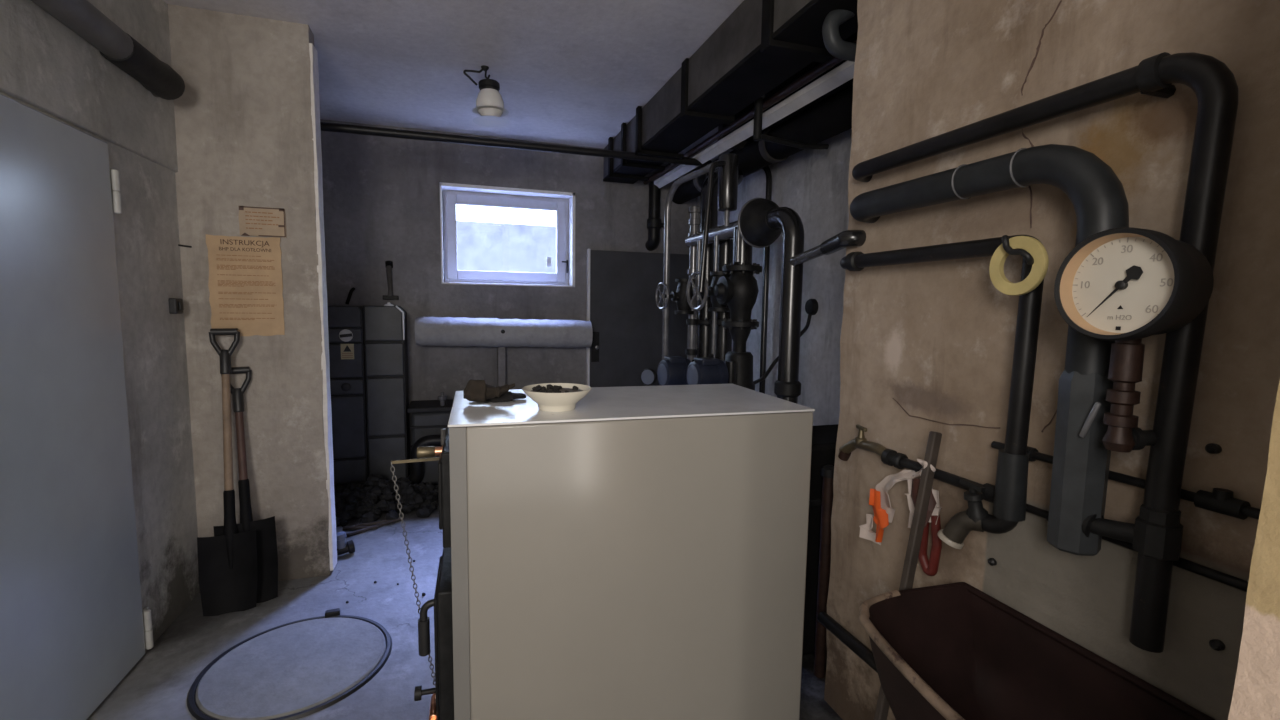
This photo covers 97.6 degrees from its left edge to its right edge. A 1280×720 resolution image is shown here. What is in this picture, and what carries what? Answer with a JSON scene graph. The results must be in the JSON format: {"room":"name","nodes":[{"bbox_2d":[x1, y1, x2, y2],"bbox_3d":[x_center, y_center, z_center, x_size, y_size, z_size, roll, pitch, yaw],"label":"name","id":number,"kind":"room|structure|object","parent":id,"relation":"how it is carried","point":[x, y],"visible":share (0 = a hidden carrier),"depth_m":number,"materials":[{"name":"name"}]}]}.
{"room":"mechanical room","nodes":[
{"label":"mechanical room","id":0,"kind":"room"},
{"bbox_2d":[0,91,199,652],"bbox_3d":[-1.499,0.373,0.280,0.250,2.000,4.983,-1,6,-18],"label":"wall","id":1,"kind":"structure","parent":0,"point":[146,232],"depth_m":2.37,"materials":[{"name":"beige paint"}]},
{"bbox_2d":[0,94,153,719],"bbox_3d":[-1.809,0.236,1.661,0.055,1.970,1.115,-1,6,-18],"label":"door","id":2,"kind":"structure","parent":1,"relation":"in","point":[74,624],"depth_m":1.77,"materials":[{"name":"grey paint"}]},
{"bbox_2d":[0,0,177,171],"bbox_3d":[-1.496,-1.000,0.301,0.212,0.730,4.683,-1,6,-18],"label":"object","id":3,"kind":"structure","parent":1,"relation":"attached to","point":[45,65],"depth_m":1.97,"materials":[{"name":"grey concrete"}]},
{"bbox_2d":[169,298,183,313],"bbox_3d":[-2.088,-0.244,2.526,0.040,0.070,0.070,-1,6,-18],"label":"switch box","id":4,"kind":"object","parent":1,"relation":"attached to","point":[175,304],"visible":1,"depth_m":2.50,"materials":[{"name":"black plastic"}]},
{"bbox_2d":[167,4,332,580],"bbox_3d":[-1.984,-0.235,2.723,0.792,2.730,0.109,-1,6,-18],"label":"wall partition","id":5,"kind":"structure","parent":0,"point":[243,117],"depth_m":2.69,"materials":[{"name":"grey concrete"}]},
{"bbox_2d":[31,0,184,99],"bbox_3d":[-1.415,-1.006,0.508,0.165,0.181,4.068,-1,6,-18],"label":"pipe","id":6,"kind":"object","parent":5,"relation":"attached to","point":[84,19],"visible":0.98,"depth_m":1.98,"materials":[{"name":"grey metal"}]},
{"bbox_2d":[206,234,284,335],"bbox_3d":[-1.888,-0.352,2.686,0.307,0.478,0.004,-1,6,-18],"label":"poster","id":7,"kind":"object","parent":5,"relation":"attached to","point":[245,284],"visible":1,"depth_m":2.69,"materials":[{"name":"paper"}]},
{"bbox_2d":[239,206,285,237],"bbox_3d":[-1.805,-0.660,2.678,0.194,0.139,0.004,-1,6,-18],"label":"paper notice","id":8,"kind":"object","parent":5,"relation":"attached to","point":[254,221],"visible":1,"depth_m":2.68,"materials":[{"name":"paper"}]},
{"bbox_2d":[309,43,336,570],"bbox_3d":[-1.608,-0.211,2.847,0.023,2.630,0.097,-1,6,-18],"label":"trim","id":9,"kind":"structure","parent":5,"relation":"attached to","point":[314,74],"depth_m":2.82,"materials":[{"name":"paint"}]},
{"bbox_2d":[163,0,743,157],"bbox_3d":[-0.711,-1.552,1.303,5.100,0.200,6.800,-1,6,-18],"label":"ceiling","id":10,"kind":"structure","parent":0,"point":[567,72],"depth_m":2.96,"materials":[{"name":"white paint"}]},
{"bbox_2d":[463,65,508,126],"bbox_3d":[-0.838,-1.484,3.131,0.204,0.298,0.204,4,6,27],"label":"ceiling lamp","id":11,"kind":"object","parent":10,"relation":"hanging from","point":[489,107],"visible":1,"depth_m":3.09,"materials":[{"name":"white metal"}]},
{"bbox_2d":[603,0,857,183],"bbox_3d":[0.476,-1.414,2.701,0.325,0.302,4.290,-1,6,-18],"label":"ventilation duct","id":12,"kind":"object","parent":10,"relation":"hanging from","point":[762,44],"visible":0.96,"depth_m":2.66,"materials":[{"name":"metal"}]},
{"bbox_2d":[822,9,856,61],"bbox_3d":[0.802,-1.255,2.005,0.330,0.364,0.056,-1,6,-18],"label":"pipe","id":13,"kind":"object","parent":12,"relation":"attached to","point":[834,44],"visible":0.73,"depth_m":1.96,"materials":[{"name":"grey metal"}]},
{"bbox_2d":[718,31,857,149],"bbox_3d":[0.870,-1.456,3.079,0.360,0.276,1.270,-1,6,-18],"label":"pipe","id":14,"kind":"object","parent":10,"relation":"attached to","point":[852,38],"visible":0.16,"depth_m":2.92,"materials":[{"name":"metal"}]},
{"bbox_2d":[753,94,828,148],"bbox_3d":[0.804,-1.358,2.961,0.465,0.454,0.068,-1,6,-18],"label":"rod","id":15,"kind":"object","parent":10,"relation":"hanging from","point":[758,104],"visible":0.7,"depth_m":2.92,"materials":[{"name":"black metal"}]},
{"bbox_2d":[643,40,856,184],"bbox_3d":[0.517,-1.380,3.363,0.040,0.039,3.050,-1,6,-18],"label":"conduit pipe","id":16,"kind":"object","parent":15,"relation":"attached to","point":[821,68],"visible":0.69,"depth_m":2.90,"materials":[{"name":"metal"}]},
{"bbox_2d":[669,84,852,203],"bbox_3d":[0.811,-1.317,3.465,0.210,0.210,3.050,-1,6,-18],"label":"pipe","id":17,"kind":"object","parent":15,"relation":"hanging from","point":[830,117],"visible":0.38,"depth_m":3.09,"materials":[{"name":"metal"}]},
{"bbox_2d":[87,484,842,719],"bbox_3d":[-0.753,1.364,1.583,5.100,0.200,6.800,-1,6,-18],"label":"floor","id":18,"kind":"structure","parent":0,"point":[157,687],"depth_m":2.42,"materials":[{"name":"concrete"}]},
{"bbox_2d":[197,328,257,615],"bbox_3d":[-1.893,0.506,2.596,0.224,1.296,0.279,-1,6,-18],"label":"shovel","id":19,"kind":"object","parent":18,"relation":"on","point":[227,562],"visible":1,"depth_m":2.58,"materials":[{"name":"black metal"}]},
{"bbox_2d":[223,490,236,568],"bbox_3d":[-1.897,0.780,2.595,0.053,0.359,0.085,-1,6,-18],"label":"socket","id":20,"kind":"object","parent":19,"relation":"attached to","point":[230,527],"depth_m":2.57,"materials":[{"name":"black metal"}]},
{"bbox_2d":[213,366,277,602],"bbox_3d":[-1.872,0.594,2.658,0.241,1.110,0.244,-2,6,-30],"label":"shovel","id":21,"kind":"object","parent":18,"relation":"on","point":[267,554],"visible":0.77,"depth_m":2.66,"materials":[{"name":"black metal"}]},
{"bbox_2d":[238,479,252,531],"bbox_3d":[-1.873,0.745,2.661,0.051,0.359,0.089,-4,8,-44],"label":"socket","id":22,"kind":"object","parent":21,"relation":"attached to","point":[246,518],"depth_m":2.64,"materials":[{"name":"black metal"}]},
{"bbox_2d":[187,608,391,719],"bbox_3d":[-1.348,1.185,2.208,0.680,0.040,0.695,-1,6,-18],"label":"manhole cover","id":23,"kind":"object","parent":18,"relation":"on","point":[298,669],"visible":1,"depth_m":2.15,"materials":[{"name":"black metal"}]},
{"bbox_2d":[336,531,354,556],"bbox_3d":[-1.670,1.035,3.144,0.124,0.140,0.072,-3,7,-36],"label":"pipe fitting","id":24,"kind":"object","parent":18,"relation":"on","point":[342,547],"visible":0.66,"depth_m":3.13,"materials":[{"name":"black metal"}]},
{"bbox_2d":[328,306,368,483],"bbox_3d":[-2.269,0.302,4.086,0.512,1.392,0.308,-1,6,-18],"label":"cabinet","id":25,"kind":"object","parent":18,"relation":"on","point":[345,323],"visible":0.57,"depth_m":4.00,"materials":[{"name":"black metal"}]},
{"bbox_2d":[343,526,377,529],"bbox_3d":[-1.750,1.053,3.508,0.204,0.023,0.023,0,6,-7],"label":"stick","id":26,"kind":"object","parent":18,"relation":"on","point":[346,527],"visible":0.91,"depth_m":3.50,"materials":[{"name":"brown wood"}]},
{"bbox_2d":[346,520,393,536],"bbox_3d":[-1.687,1.054,3.508,0.023,0.023,0.289,5,7,38],"label":"stick","id":27,"kind":"object","parent":18,"relation":"on","point":[390,521],"visible":0.91,"depth_m":3.48,"materials":[{"name":"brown wood"}]},
{"bbox_2d":[355,518,401,525],"bbox_3d":[-1.674,1.045,3.596,0.283,0.023,0.023,-2,6,-26],"label":"stick","id":28,"kind":"object","parent":18,"relation":"on","point":[397,519],"visible":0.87,"depth_m":3.58,"materials":[{"name":"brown wood"}]},
{"bbox_2d":[334,473,438,526],"bbox_3d":[-1.892,0.921,3.761,1.793,0.274,0.480,-1,6,-18],"label":"heap","id":29,"kind":"object","parent":18,"relation":"on","point":[357,500],"visible":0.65,"depth_m":3.76,"materials":[{"name":"black stone"}]},
{"bbox_2d":[363,302,410,479],"bbox_3d":[-1.893,0.280,4.214,0.268,1.423,0.293,-1,6,-18],"label":"tank","id":30,"kind":"object","parent":18,"relation":"on","point":[385,327],"visible":0.91,"depth_m":4.07,"materials":[{"name":"grey metal"}]},
{"bbox_2d":[334,434,441,487],"bbox_3d":[-1.526,0.738,4.099,2.200,0.433,0.140,-1,6,-18],"label":"pipe","id":31,"kind":"object","parent":18,"relation":"on","point":[416,468],"visible":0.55,"depth_m":4.05,"materials":[{"name":"black metal"}]},
{"bbox_2d":[407,392,453,483],"bbox_3d":[-1.118,0.602,4.469,1.330,0.755,0.355,-1,6,-18],"label":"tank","id":32,"kind":"object","parent":18,"relation":"on","point":[428,417],"visible":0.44,"depth_m":4.16,"materials":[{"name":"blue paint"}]},
{"bbox_2d":[390,384,814,719],"bbox_3d":[-0.153,0.685,1.924,1.278,1.105,0.596,-1,6,-16],"label":"boiler","id":33,"kind":"object","parent":18,"relation":"on","point":[629,552],"visible":0.99,"depth_m":1.65,"materials":[{"name":"beige metal"}]},
{"bbox_2d":[463,379,514,401],"bbox_3d":[-0.477,0.096,1.778,0.159,0.072,0.077,-1,6,-18],"label":"glove","id":34,"kind":"object","parent":33,"relation":"on","point":[475,390],"visible":1,"depth_m":1.75,"materials":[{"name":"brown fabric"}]},
{"bbox_2d":[486,391,525,401],"bbox_3d":[-0.470,0.116,1.847,0.185,0.028,0.123,-1,6,-18],"label":"rag","id":35,"kind":"object","parent":33,"relation":"on","point":[508,396],"visible":0.66,"depth_m":1.81,"materials":[{"name":"grey fabric"}]},
{"bbox_2d":[522,383,591,411],"bbox_3d":[-0.254,0.115,1.710,0.210,0.068,0.210,-1,6,-18],"label":"bowl","id":36,"kind":"object","parent":33,"relation":"on","point":[550,397],"visible":1,"depth_m":1.66,"materials":[{"name":"beige ceramic"}]},
{"bbox_2d":[662,160,718,359],"bbox_3d":[0.279,-0.017,3.311,0.039,2.150,0.549,-2,6,-28],"label":"pipe","id":37,"kind":"object","parent":18,"relation":"on","point":[703,170],"visible":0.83,"depth_m":3.45,"materials":[{"name":"metal"}]},
{"bbox_2d":[655,278,694,313],"bbox_3d":[0.232,-0.398,3.501,0.236,0.220,0.171,-1,6,-18],"label":"valve","id":38,"kind":"object","parent":37,"relation":"attached to","point":[679,296],"visible":0.93,"depth_m":3.49,"materials":[{"name":"metal"}]},
{"bbox_2d":[686,357,736,384],"bbox_3d":[0.374,0.548,2.925,0.269,1.122,0.177,-1,6,-18],"label":"pump","id":39,"kind":"object","parent":18,"relation":"on","point":[703,370],"visible":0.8,"depth_m":2.81,"materials":[{"name":"blue paint"}]},
{"bbox_2d":[697,169,742,357],"bbox_3d":[0.550,-0.151,3.871,0.253,2.318,0.530,4,6,31],"label":"riser pipe","id":40,"kind":"object","parent":18,"relation":"on","point":[704,329],"visible":0.36,"depth_m":3.65,"materials":[{"name":"grey metal"}]},
{"bbox_2d":[709,239,732,361],"bbox_3d":[0.508,0.161,3.457,0.182,1.775,0.182,-1,6,-18],"label":"riser pipe","id":41,"kind":"object","parent":18,"relation":"on","point":[725,254],"visible":0.18,"depth_m":3.38,"materials":[{"name":"grey metal"}]},
{"bbox_2d":[713,227,761,390],"bbox_3d":[0.515,0.194,3.061,0.255,1.805,0.210,-1,6,-18],"label":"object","id":42,"kind":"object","parent":18,"relation":"on","point":[739,291],"depth_m":2.97,"materials":[{"name":"black paint"}]},
{"bbox_2d":[686,271,730,311],"bbox_3d":[0.401,-0.380,3.104,0.231,0.220,0.218,-1,6,-18],"label":"valve","id":43,"kind":"object","parent":42,"relation":"attached to","point":[708,290],"visible":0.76,"depth_m":3.10,"materials":[{"name":"metal"}]},
{"bbox_2d":[735,229,740,261],"bbox_3d":[0.513,-0.595,2.917,0.026,0.167,0.026,-1,6,-18],"label":"pipe","id":44,"kind":"object","parent":42,"relation":"on","point":[738,236],"visible":0.79,"depth_m":2.91,"materials":[{"name":"metal"}]},
{"bbox_2d":[685,198,803,403],"bbox_3d":[0.511,0.114,3.132,0.248,1.909,1.242,-1,6,-18],"label":"pipe","id":45,"kind":"object","parent":18,"relation":"on","point":[761,221],"visible":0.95,"depth_m":2.55,"materials":[{"name":"metal"}]},
{"bbox_2d":[685,206,700,361],"bbox_3d":[0.337,0.019,3.683,0.080,2.008,0.080,-1,6,-18],"label":"pipe","id":46,"kind":"object","parent":45,"relation":"attached to","point":[694,221],"visible":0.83,"depth_m":3.61,"materials":[{"name":"metal"}]},
{"bbox_2d":[657,356,693,385],"bbox_3d":[0.238,0.522,3.354,0.269,1.087,0.193,-1,6,-18],"label":"pump","id":47,"kind":"object","parent":46,"relation":"attached to","point":[672,370],"visible":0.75,"depth_m":3.23,"materials":[{"name":"blue paint"}]},
{"bbox_2d":[640,368,657,385],"bbox_3d":[0.097,0.125,3.198,0.096,0.178,0.256,4,6,27],"label":"pressure gauge","id":48,"kind":"object","parent":47,"relation":"attached to","point":[648,376],"visible":0.61,"depth_m":3.08,"materials":[{"name":"black metal"}]},
{"bbox_2d":[696,240,701,299],"bbox_3d":[0.361,-0.551,3.443,0.026,0.361,0.026,-1,6,-18],"label":"pipe","id":49,"kind":"object","parent":45,"relation":"attached to","point":[699,243],"visible":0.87,"depth_m":3.43,"materials":[{"name":"metal"}]},
{"bbox_2d":[711,236,718,353],"bbox_3d":[0.433,-0.371,3.231,0.026,0.676,0.026,-1,6,-18],"label":"pipe","id":50,"kind":"object","parent":45,"relation":"attached to","point":[716,239],"visible":0.68,"depth_m":3.23,"materials":[{"name":"metal"}]},
{"bbox_2d":[717,153,738,226],"bbox_3d":[0.459,-0.885,2.934,0.103,0.366,0.104,-1,6,-18],"label":"vessel","id":51,"kind":"object","parent":45,"relation":"on","point":[727,174],"visible":1,"depth_m":2.89,"materials":[{"name":"black paint"}]},
{"bbox_2d":[698,161,725,291],"bbox_3d":[0.383,-0.690,2.893,0.163,0.677,0.033,-2,6,-26],"label":"pipe","id":52,"kind":"object","parent":51,"relation":"attached to","point":[714,165],"visible":0.97,"depth_m":2.86,"materials":[{"name":"black metal"}]},
{"bbox_2d":[802,424,838,654],"bbox_3d":[0.918,0.745,2.477,0.730,0.870,0.360,-1,6,-18],"label":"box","id":53,"kind":"object","parent":18,"relation":"on","point":[824,437],"visible":0.02,"depth_m":2.23,"materials":[{"name":"metal"}]},
{"bbox_2d":[814,465,833,677],"bbox_3d":[0.706,0.812,2.145,0.058,0.835,0.060,-1,6,-18],"label":"rusty pipe","id":54,"kind":"object","parent":18,"relation":"on","point":[827,471],"visible":0.84,"depth_m":2.13,"materials":[{"name":"brown metal"}]},
{"bbox_2d":[874,431,941,719],"bbox_3d":[0.651,0.737,1.479,0.230,1.113,0.087,-2,6,-23],"label":"wooden stick","id":55,"kind":"object","parent":18,"relation":"on","point":[934,439],"depth_m":1.44,"materials":[{"name":"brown wood"}]},
{"bbox_2d":[859,582,1214,719],"bbox_3d":[0.733,0.968,1.095,0.446,0.726,0.718,-1,6,-18],"label":"basin","id":56,"kind":"object","parent":18,"relation":"on","point":[952,651],"visible":1,"depth_m":1.28,"materials":[{"name":"brown ceramic"}]},
{"bbox_2d":[320,119,698,450],"bbox_3d":[-1.734,-0.403,4.519,5.100,2.730,0.300,-1,6,-18],"label":"wall","id":57,"kind":"structure","parent":0,"point":[381,195],"depth_m":4.41,"materials":[{"name":"grey paint"}]},
{"bbox_2d":[345,287,354,304],"bbox_3d":[-2.173,-0.481,4.198,0.069,0.130,0.041,-1,6,-18],"label":"stub","id":58,"kind":"object","parent":57,"relation":"attached to","point":[353,288],"visible":1,"depth_m":4.18,"materials":[{"name":"metal"}]},
{"bbox_2d":[382,261,398,299],"bbox_3d":[-1.901,-0.608,4.259,0.110,0.296,0.080,-1,6,-18],"label":"wall bracket","id":59,"kind":"object","parent":57,"relation":"attached to","point":[388,264],"visible":1,"depth_m":4.25,"materials":[{"name":"metal"}]},
{"bbox_2d":[415,316,592,386],"bbox_3d":[-1.066,-0.037,4.483,1.348,0.612,0.260,-1,6,-18],"label":"tank","id":60,"kind":"object","parent":57,"relation":"attached to","point":[429,331],"visible":0.94,"depth_m":4.38,"materials":[{"name":"metal"}]},
{"bbox_2d":[440,182,574,286],"bbox_3d":[-1.092,-1.006,4.659,1.063,0.778,0.296,-1,6,-18],"label":"window","id":61,"kind":"structure","parent":57,"relation":"in","point":[451,194],"depth_m":4.62,"materials":[{"name":"white paint"}]},
{"bbox_2d":[586,249,688,386],"bbox_3d":[0.004,0.002,4.927,0.955,1.895,0.096,-1,6,-18],"label":"door","id":62,"kind":"structure","parent":57,"relation":"in","point":[625,317],"depth_m":4.86,"materials":[{"name":"grey paint"}]},
{"bbox_2d":[645,181,663,250],"bbox_3d":[0.148,-1.230,4.826,0.192,0.569,0.163,-1,6,-18],"label":"riser pipe","id":63,"kind":"object","parent":57,"relation":"attached to","point":[654,224],"visible":0.89,"depth_m":4.76,"materials":[{"name":"black metal"}]},
{"bbox_2d":[696,128,851,425],"bbox_3d":[1.064,-0.290,3.757,0.250,2.730,3.490,-1,6,-18],"label":"wall","id":64,"kind":"structure","parent":0,"point":[813,183],"depth_m":3.40,"materials":[{"name":"grey paint"}]},
{"bbox_2d":[743,166,771,393],"bbox_3d":[0.741,-0.194,4.160,0.040,2.353,0.745,-1,6,-18],"label":"pipe","id":65,"kind":"object","parent":64,"relation":"attached to","point":[766,169],"visible":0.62,"depth_m":3.79,"materials":[{"name":"black metal"}]},
{"bbox_2d":[753,299,817,383],"bbox_3d":[0.831,-0.116,3.271,0.551,0.492,0.103,-3,7,-33],"label":"cable","id":66,"kind":"object","parent":64,"relation":"attached to","point":[811,306],"visible":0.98,"depth_m":3.35,"materials":[{"name":"black rubber"}]},
{"bbox_2d":[824,0,1279,719],"bbox_3d":[1.342,-0.064,1.443,0.955,2.730,1.316,-1,6,-18],"label":"wall","id":67,"kind":"structure","parent":0,"point":[935,338],"depth_m":1.26,"materials":[{"name":"beige paint"}]},
{"bbox_2d":[654,61,854,188],"bbox_3d":[0.584,-1.345,3.383,0.057,0.058,3.040,-1,6,-18],"label":"cable tray","id":68,"kind":"object","parent":67,"relation":"attached to","point":[844,72],"visible":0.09,"depth_m":2.93,"materials":[{"name":"grey metal"}]},
{"bbox_2d":[789,230,865,265],"bbox_3d":[0.682,-0.421,2.159,0.137,0.069,0.732,0,6,-6],"label":"pipe","id":69,"kind":"object","parent":67,"relation":"attached to","point":[848,238],"visible":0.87,"depth_m":1.91,"materials":[{"name":"metal"}]},
{"bbox_2d":[817,612,877,672],"bbox_3d":[0.836,0.975,1.429,0.040,0.039,1.205,-1,6,-18],"label":"pipe","id":70,"kind":"object","parent":67,"relation":"attached to","point":[834,627],"visible":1,"depth_m":1.85,"materials":[{"name":"black metal"}]},
{"bbox_2d":[840,235,1043,548],"bbox_3d":[0.754,0.060,1.554,0.126,0.752,0.692,0,6,-12],"label":"pipe","id":71,"kind":"object","parent":67,"relation":"attached to","point":[1010,494],"visible":0.8,"depth_m":1.26,"materials":[{"name":"black metal"}]},
{"bbox_2d":[899,457,994,528],"bbox_3d":[0.789,0.377,1.464,0.060,0.184,0.330,-1,6,-18],"label":"pipe","id":72,"kind":"object","parent":71,"relation":"attached to","point":[940,475],"depth_m":1.48,"materials":[{"name":"black metal"}]},
{"bbox_2d":[838,425,907,468],"bbox_3d":[0.711,0.276,1.728,0.048,0.128,0.269,-1,6,-18],"label":"tap","id":73,"kind":"object","parent":72,"relation":"attached to","point":[890,457],"visible":0.98,"depth_m":1.72,"materials":[{"name":"gold metal"}]},
{"bbox_2d":[859,470,915,544],"bbox_3d":[0.709,0.425,1.625,0.050,0.254,0.195,-1,6,-18],"label":"strip","id":74,"kind":"object","parent":72,"relation":"attached to","point":[888,482],"depth_m":1.64,"materials":[{"name":"plastic"}]},
{"bbox_2d":[918,515,941,575],"bbox_3d":[0.776,0.486,1.506,0.034,0.193,0.070,-1,6,-18],"label":"hose","id":75,"kind":"object","parent":72,"relation":"hanging from","point":[930,566],"visible":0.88,"depth_m":1.49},
{"bbox_2d":[942,478,987,543],"bbox_3d":[0.785,0.369,1.348,0.079,0.165,0.091,-1,6,-18],"label":"tap","id":76,"kind":"object","parent":71,"relation":"on","point":[975,518],"depth_m":1.33,"materials":[{"name":"grey metal"}]},
{"bbox_2d":[1002,235,1033,264],"bbox_3d":[0.815,-0.238,1.236,0.051,0.069,0.167,2,6,15],"label":"hook","id":77,"kind":"object","parent":71,"relation":"attached to","point":[1028,257],"visible":1,"depth_m":1.18,"materials":[{"name":"black metal"}]},
{"bbox_2d":[989,236,1048,295],"bbox_3d":[0.811,-0.202,1.203,0.012,0.126,0.126,-1,6,-18],"label":"ring","id":78,"kind":"object","parent":77,"relation":"hanging from","point":[1039,269],"visible":0.94,"depth_m":1.19,"materials":[{"name":"yellow plastic"}]},
{"bbox_2d":[849,144,1128,555],"bbox_3d":[0.778,-0.066,1.431,0.155,0.827,0.834,0,6,-12],"label":"pipe","id":79,"kind":"object","parent":67,"relation":"attached to","point":[1081,460],"visible":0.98,"depth_m":1.09,"materials":[{"name":"black metal"}]},
{"bbox_2d":[988,558,996,565],"bbox_3d":[0.871,0.498,1.382,0.021,0.020,0.018,-1,6,-18],"label":"plug","id":80,"kind":"object","parent":67,"relation":"attached to","point":[991,561],"visible":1,"depth_m":1.38,"materials":[{"name":"black plastic"}]},
{"bbox_2d":[852,52,1237,652],"bbox_3d":[0.823,-0.047,1.392,0.122,1.061,0.951,-1,6,-16],"label":"pipe","id":81,"kind":"object","parent":67,"relation":"attached to","point":[1156,534],"visible":0.94,"depth_m":0.98,"materials":[{"name":"black metal"}]},
{"bbox_2d":[1081,514,1134,543],"bbox_3d":[0.894,0.323,1.068,0.056,0.055,0.145,-2,6,-24],"label":"pipe","id":82,"kind":"object","parent":81,"relation":"on","point":[1118,530],"depth_m":1.06,"materials":[{"name":"black metal"}]},
{"bbox_2d":[1102,339,1156,451],"bbox_3d":[0.882,0.052,0.994,0.098,0.218,0.047,0,6,-5],"label":"valve","id":83,"kind":"object","parent":81,"relation":"attached to","point":[1123,434],"visible":0.88,"depth_m":0.98,"materials":[{"name":"brown metal"}]},
{"bbox_2d":[1054,227,1213,340],"bbox_3d":[0.830,-0.116,0.942,0.123,0.205,0.186,-1,6,-18],"label":"pressure gauge","id":84,"kind":"object","parent":83,"relation":"attached to","point":[1122,283],"visible":1,"depth_m":0.92,"materials":[{"name":"grey metal"}]},
{"bbox_2d":[1136,52,1171,92],"bbox_3d":[0.919,-0.511,0.998,0.060,0.059,0.033,-1,6,-18],"label":"socket","id":85,"kind":"object","parent":81,"relation":"attached to","point":[1152,76],"depth_m":0.99,"materials":[{"name":"black metal"}]},
{"bbox_2d":[991,441,1260,519],"bbox_3d":[0.953,0.230,1.062,0.032,0.041,0.620,-1,6,-18],"label":"pipe","id":86,"kind":"object","parent":67,"relation":"attached to","point":[1220,500],"visible":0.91,"depth_m":0.96,"materials":[{"name":"black metal"}]},
{"bbox_2d":[1026,503,1248,591],"bbox_3d":[0.942,0.355,1.103,0.030,0.029,0.680,-1,6,-18],"label":"pipe","id":87,"kind":"object","parent":67,"relation":"attached to","point":[1207,572],"visible":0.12,"depth_m":0.98,"materials":[{"name":"black metal"}]},
{"bbox_2d":[1205,443,1221,453],"bbox_3d":[0.997,0.154,0.974,0.021,0.020,0.018,-1,6,-18],"label":"plug","id":88,"kind":"object","parent":67,"relation":"attached to","point":[1212,448],"visible":1,"depth_m":0.97,"materials":[{"name":"black plastic"}]},
{"bbox_2d":[1209,639,1225,650],"bbox_3d":[1.003,0.495,0.973,0.021,0.020,0.018,-1,6,-18],"label":"plug","id":89,"kind":"object","parent":67,"relation":"attached to","point":[1218,645],"visible":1,"depth_m":0.97,"materials":[{"name":"black plastic"}]},
{"bbox_2d":[1228,381,1279,719],"bbox_3d":[1.331,0.095,-0.210,0.801,2.730,1.964,-1,6,-18],"label":"wall","id":90,"kind":"structure","parent":0,"point":[1256,692],"depth_m":0.59,"materials":[{"name":"beige paint"}]},
{"bbox_3d":[-3.843,-0.296,3.083,0.200,2.730,1.737,-1,6,-18],"label":"wall","id":91,"kind":"structure","parent":0,"visible":0},
{"bbox_2d":[320,122,711,177],"bbox_3d":[-1.546,-1.102,3.326,4.324,0.556,0.070,-1,6,-18],"label":"pipe","id":92,"kind":"object","parent":91,"relation":"attached to","point":[325,126],"visible":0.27,"depth_m":3.48,"materials":[{"name":"black metal"}]},
{"label":"outside","id":93,"kind":"structure","parent":0,"visible":0},
{"bbox_3d":[-2.160,0.197,8.297,13.000,0.400,7.000,-1,6,-18],"label":"ground","id":94,"kind":"structure","parent":93,"visible":0},
{"bbox_2d":[456,221,555,272],"bbox_3d":[-2.343,-1.039,8.799,13.000,2.160,0.300,-1,6,-18],"label":"wall","id":95,"kind":"structure","parent":94,"relation":"on","point":[481,246],"depth_m":8.65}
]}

